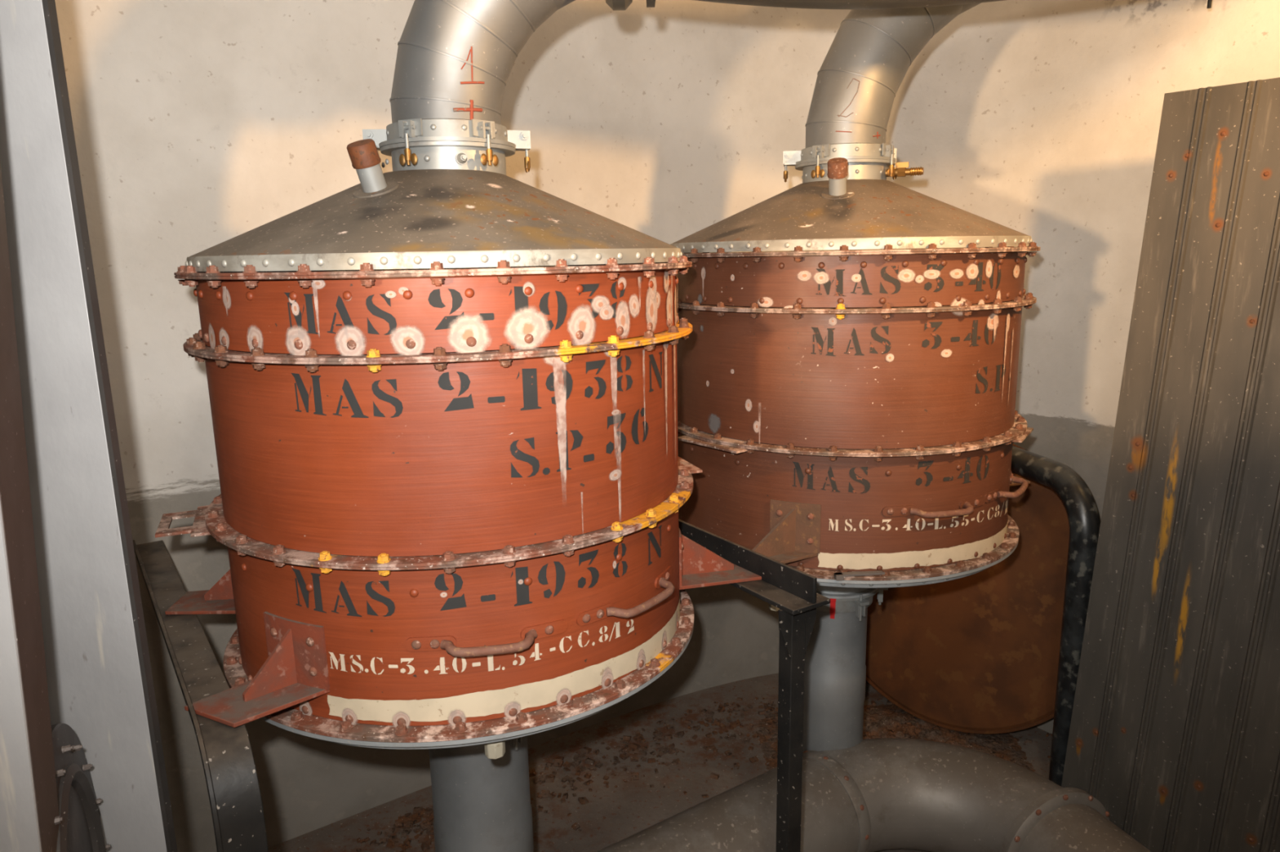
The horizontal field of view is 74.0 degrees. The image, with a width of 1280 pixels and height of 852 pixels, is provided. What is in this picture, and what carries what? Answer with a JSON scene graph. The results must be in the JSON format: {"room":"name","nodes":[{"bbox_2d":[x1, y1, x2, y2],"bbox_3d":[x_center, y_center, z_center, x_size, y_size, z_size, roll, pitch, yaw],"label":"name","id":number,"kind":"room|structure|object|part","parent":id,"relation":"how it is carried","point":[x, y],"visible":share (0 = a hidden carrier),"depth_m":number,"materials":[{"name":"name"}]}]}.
{"room":"bunker filter room","nodes":[
{"label":"bunker filter room","id":0,"kind":"room"},
{"bbox_2d":[267,673,1052,851],"bbox_3d":[0.030,1.594,1.446,5.600,0.100,5.400,-1,11,0],"label":"floor","id":1,"kind":"structure","parent":0,"point":[624,811],"depth_m":2.98,"materials":[{"name":"grey concrete"}]},
{"bbox_2d":[0,160,111,851],"bbox_3d":[-0.958,0.349,1.009,0.629,2.550,0.472,-5,12,-18],"label":"channel","id":2,"kind":"object","parent":1,"relation":"on","point":[49,802],"visible":1,"depth_m":0.95,"materials":[{"name":"grey metal"}]},
{"bbox_2d":[0,0,177,851],"bbox_3d":[-1.060,0.328,1.295,0.607,2.480,0.016,-1,11,0],"label":"metal post","id":3,"kind":"object","parent":1,"relation":"on","point":[100,677],"visible":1,"depth_m":1.23,"materials":[{"name":"grey metal"}]},
{"bbox_2d":[133,540,268,851],"bbox_3d":[-0.952,0.921,1.875,0.071,1.084,1.219,-9,14,-34],"label":"support frame","id":4,"kind":"object","parent":1,"relation":"on","point":[230,773],"visible":0.94,"depth_m":1.36,"materials":[{"name":"black paint"}]},
{"bbox_2d":[155,138,761,759],"bbox_3d":[-0.361,0.031,1.842,1.236,1.204,1.000,-9,14,-33],"label":"drum","id":5,"kind":"object","parent":4,"relation":"on","point":[445,513],"visible":1,"depth_m":1.42,"materials":[{"name":"red paint"}]},
{"bbox_3d":[-0.922,0.382,1.852,0.168,0.008,0.140,-2,12,-4],"label":"shelf plate","id":6,"kind":"part","parent":5,"relation":"part of","materials":[{"name":"red metal"}]},
{"bbox_3d":[-0.644,0.461,1.435,0.137,0.008,0.187,9,15,40],"label":"shelf plate","id":7,"kind":"part","parent":5,"relation":"part of","materials":[{"name":"red metal"}]},
{"bbox_3d":[-0.348,0.362,1.415,0.085,0.024,0.008,-2,12,-4],"label":"handle plate","id":8,"kind":"part","parent":5,"relation":"part of","materials":[{"name":"red paint"}]},
{"bbox_2d":[428,736,533,851],"bbox_3d":[-0.364,0.947,2.009,0.284,0.678,0.272,2,12,15],"label":"pipe","id":9,"kind":"object","parent":5,"relation":"attached to","point":[481,804],"visible":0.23,"depth_m":1.89,"materials":[{"name":"metal"}]},
{"bbox_3d":[-0.250,0.364,1.414,0.161,0.022,0.056,-4,12,-12],"label":"carrying handle","id":10,"kind":"part","parent":5,"relation":"part of","materials":[{"name":"metal"}]},
{"bbox_2d":[362,0,632,172],"bbox_3d":[-0.283,-0.806,1.655,0.544,0.592,0.292,-1,11,0],"label":"pipe","id":11,"kind":"object","parent":5,"relation":"on","point":[455,59],"visible":0.8,"depth_m":1.59,"materials":[{"name":"metal"}]},
{"bbox_3d":[-0.165,0.352,1.466,0.086,0.024,0.008,-7,13,-27],"label":"handle plate","id":12,"kind":"part","parent":5,"relation":"part of","materials":[{"name":"red paint"}]},
{"bbox_3d":[-0.080,0.337,1.522,0.084,0.024,0.008,-11,15,-39],"label":"handle plate","id":13,"kind":"part","parent":5,"relation":"part of","materials":[{"name":"red paint"}]},
{"bbox_3d":[0.009,0.324,1.588,0.053,0.018,0.186,7,14,36],"label":"carrying handle","id":14,"kind":"part","parent":5,"relation":"part of","materials":[{"name":"metal"}]},
{"bbox_3d":[0.047,0.301,1.690,0.008,0.024,0.086,4,12,23],"label":"handle plate","id":15,"kind":"part","parent":5,"relation":"part of","materials":[{"name":"red paint"}]},
{"bbox_3d":[0.187,0.338,1.964,0.242,0.008,0.140,-4,12,-12],"label":"shelf plate","id":16,"kind":"part","parent":5,"relation":"part of","materials":[{"name":"red metal"}]},
{"bbox_2d":[356,695,1052,851],"bbox_3d":[0.418,1.208,3.040,2.631,0.027,0.955,-1,11,0],"label":"debris","id":17,"kind":"object","parent":1,"relation":"on","point":[404,824],"visible":0.44,"depth_m":3.06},
{"bbox_2d":[678,519,830,851],"bbox_3d":[-0.017,0.760,2.470,0.112,1.128,1.420,-8,14,-32],"label":"support frame","id":18,"kind":"object","parent":1,"relation":"on","point":[789,589],"visible":0.64,"depth_m":1.87,"materials":[{"name":"black paint"}]},
{"bbox_3d":[0.338,0.898,1.933,0.040,1.059,0.040,-8,14,-32],"label":"post","id":19,"kind":"part","parent":18,"relation":"part of","materials":[{"name":"black metal"}]},
{"bbox_2d":[670,157,1040,611],"bbox_3d":[0.597,-0.126,2.441,1.283,1.204,1.016,-6,12,-22],"label":"drum","id":20,"kind":"object","parent":18,"relation":"on","point":[851,408],"depth_m":2.03,"materials":[{"name":"red paint"}]},
{"bbox_3d":[0.281,0.321,2.040,0.306,0.008,0.099,-7,13,-28],"label":"shelf plate","id":21,"kind":"part","parent":20,"relation":"part of","materials":[{"name":"brown metal"}]},
{"bbox_3d":[0.526,0.357,2.030,0.123,0.012,0.020,-2,12,-4],"label":"metal strip","id":22,"kind":"part","parent":20,"relation":"part of","materials":[{"name":"grey metal"}]},
{"bbox_2d":[782,2,981,182],"bbox_3d":[0.944,-1.016,2.258,1.115,0.686,0.272,-1,11,0],"label":"pipe","id":23,"kind":"object","parent":20,"relation":"on","point":[871,52],"visible":0.88,"depth_m":2.19,"materials":[{"name":"metal"}]},
{"bbox_3d":[0.621,0.202,2.027,0.090,0.024,0.009,-2,12,-6],"label":"handle plate","id":24,"kind":"part","parent":20,"relation":"part of","materials":[{"name":"red paint"}]},
{"bbox_3d":[0.729,0.203,2.031,0.174,0.022,0.052,-5,12,-18],"label":"carrying handle","id":25,"kind":"part","parent":20,"relation":"part of","materials":[{"name":"metal"}]},
{"bbox_3d":[0.820,0.189,2.094,0.098,0.024,0.009,-8,13,-31],"label":"handle plate","id":26,"kind":"part","parent":20,"relation":"part of","materials":[{"name":"red paint"}]},
{"bbox_3d":[0.889,0.176,2.144,0.082,0.024,0.008,-11,15,-41],"label":"handle plate","id":27,"kind":"part","parent":20,"relation":"part of","materials":[{"name":"red paint"}]},
{"bbox_3d":[1.012,0.139,2.325,0.009,0.024,0.090,3,12,20],"label":"handle plate","id":28,"kind":"part","parent":20,"relation":"part of","materials":[{"name":"red paint"}]},
{"bbox_3d":[0.976,0.162,2.215,0.053,0.021,0.195,7,14,34],"label":"carrying handle","id":29,"kind":"part","parent":20,"relation":"part of","materials":[{"name":"red metal"}]},
{"bbox_3d":[1.109,0.175,2.683,0.207,0.008,0.123,-5,12,-18],"label":"shelf plate","id":30,"kind":"part","parent":20,"relation":"part of","materials":[{"name":"metal"}]},
{"bbox_2d":[597,737,1151,851],"bbox_3d":[0.573,1.249,1.963,2.801,0.366,1.678,2,12,15],"label":"duct","id":31,"kind":"object","parent":1,"relation":"on","point":[873,795],"visible":0.84,"depth_m":2.38,"materials":[{"name":"grey metal"}]},
{"bbox_2d":[802,587,888,751],"bbox_3d":[0.590,0.748,2.609,0.284,0.594,0.272,9,15,40],"label":"pipe","id":32,"kind":"object","parent":31,"relation":"attached to","point":[835,667],"visible":0.48,"depth_m":2.52,"materials":[{"name":"metal"}]},
{"bbox_2d":[758,704,1035,772],"bbox_3d":[0.922,1.163,3.137,1.000,0.043,0.640,-1,11,0],"label":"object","id":33,"kind":"structure","parent":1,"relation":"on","point":[885,722],"depth_m":3.17,"materials":[{"name":"brown"}]},
{"bbox_2d":[865,444,1101,734],"bbox_3d":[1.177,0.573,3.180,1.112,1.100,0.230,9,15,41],"label":"barrel","id":34,"kind":"object","parent":33,"relation":"on","point":[978,653],"visible":0.34,"depth_m":3.07,"materials":[{"name":"brown metal"}]},
{"bbox_2d":[1010,445,1100,786],"bbox_3d":[1.314,0.658,2.843,0.086,1.132,0.508,-3,12,-10],"label":"pipe","id":35,"kind":"object","parent":1,"relation":"on","point":[1078,501],"visible":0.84,"depth_m":2.60,"materials":[{"name":"black metal"}]},
{"bbox_2d":[1061,77,1279,851],"bbox_3d":[1.692,0.299,1.942,0.099,2.178,1.274,-10,15,-39],"label":"sheet","id":36,"kind":"object","parent":1,"relation":"on","point":[1175,729],"visible":1,"depth_m":2.21,"materials":[{"name":"metal"}]},
{"bbox_2d":[54,0,1279,851],"bbox_3d":[-0.001,-0.027,1.137,5.512,3.200,5.038,-1,11,0],"label":"wall","id":37,"kind":"structure","parent":0,"point":[199,126],"depth_m":2.75,"materials":[{"name":"beige paint"}]},
{"bbox_3d":[-0.031,-1.640,0.790,5.600,0.100,5.400,-1,11,0],"label":"ceiling","id":38,"kind":"structure","parent":0,"visible":0},
{"bbox_2d":[646,0,1003,8],"bbox_3d":[0.745,-1.275,1.529,1.596,0.911,0.500,1,12,12],"label":"duct","id":39,"kind":"object","parent":38,"relation":"hanging from","point":[812,4],"visible":1,"depth_m":1.77,"materials":[{"name":"grey metal"}]},
{"bbox_2d":[1206,0,1212,8],"bbox_3d":[1.524,-1.508,2.210,0.013,0.780,0.010,-1,11,0],"label":"hanging cable","id":40,"kind":"object","parent":38,"relation":"hanging from","point":[1209,2],"visible":1,"depth_m":2.28,"materials":[{"name":"black paint"}]}
]}

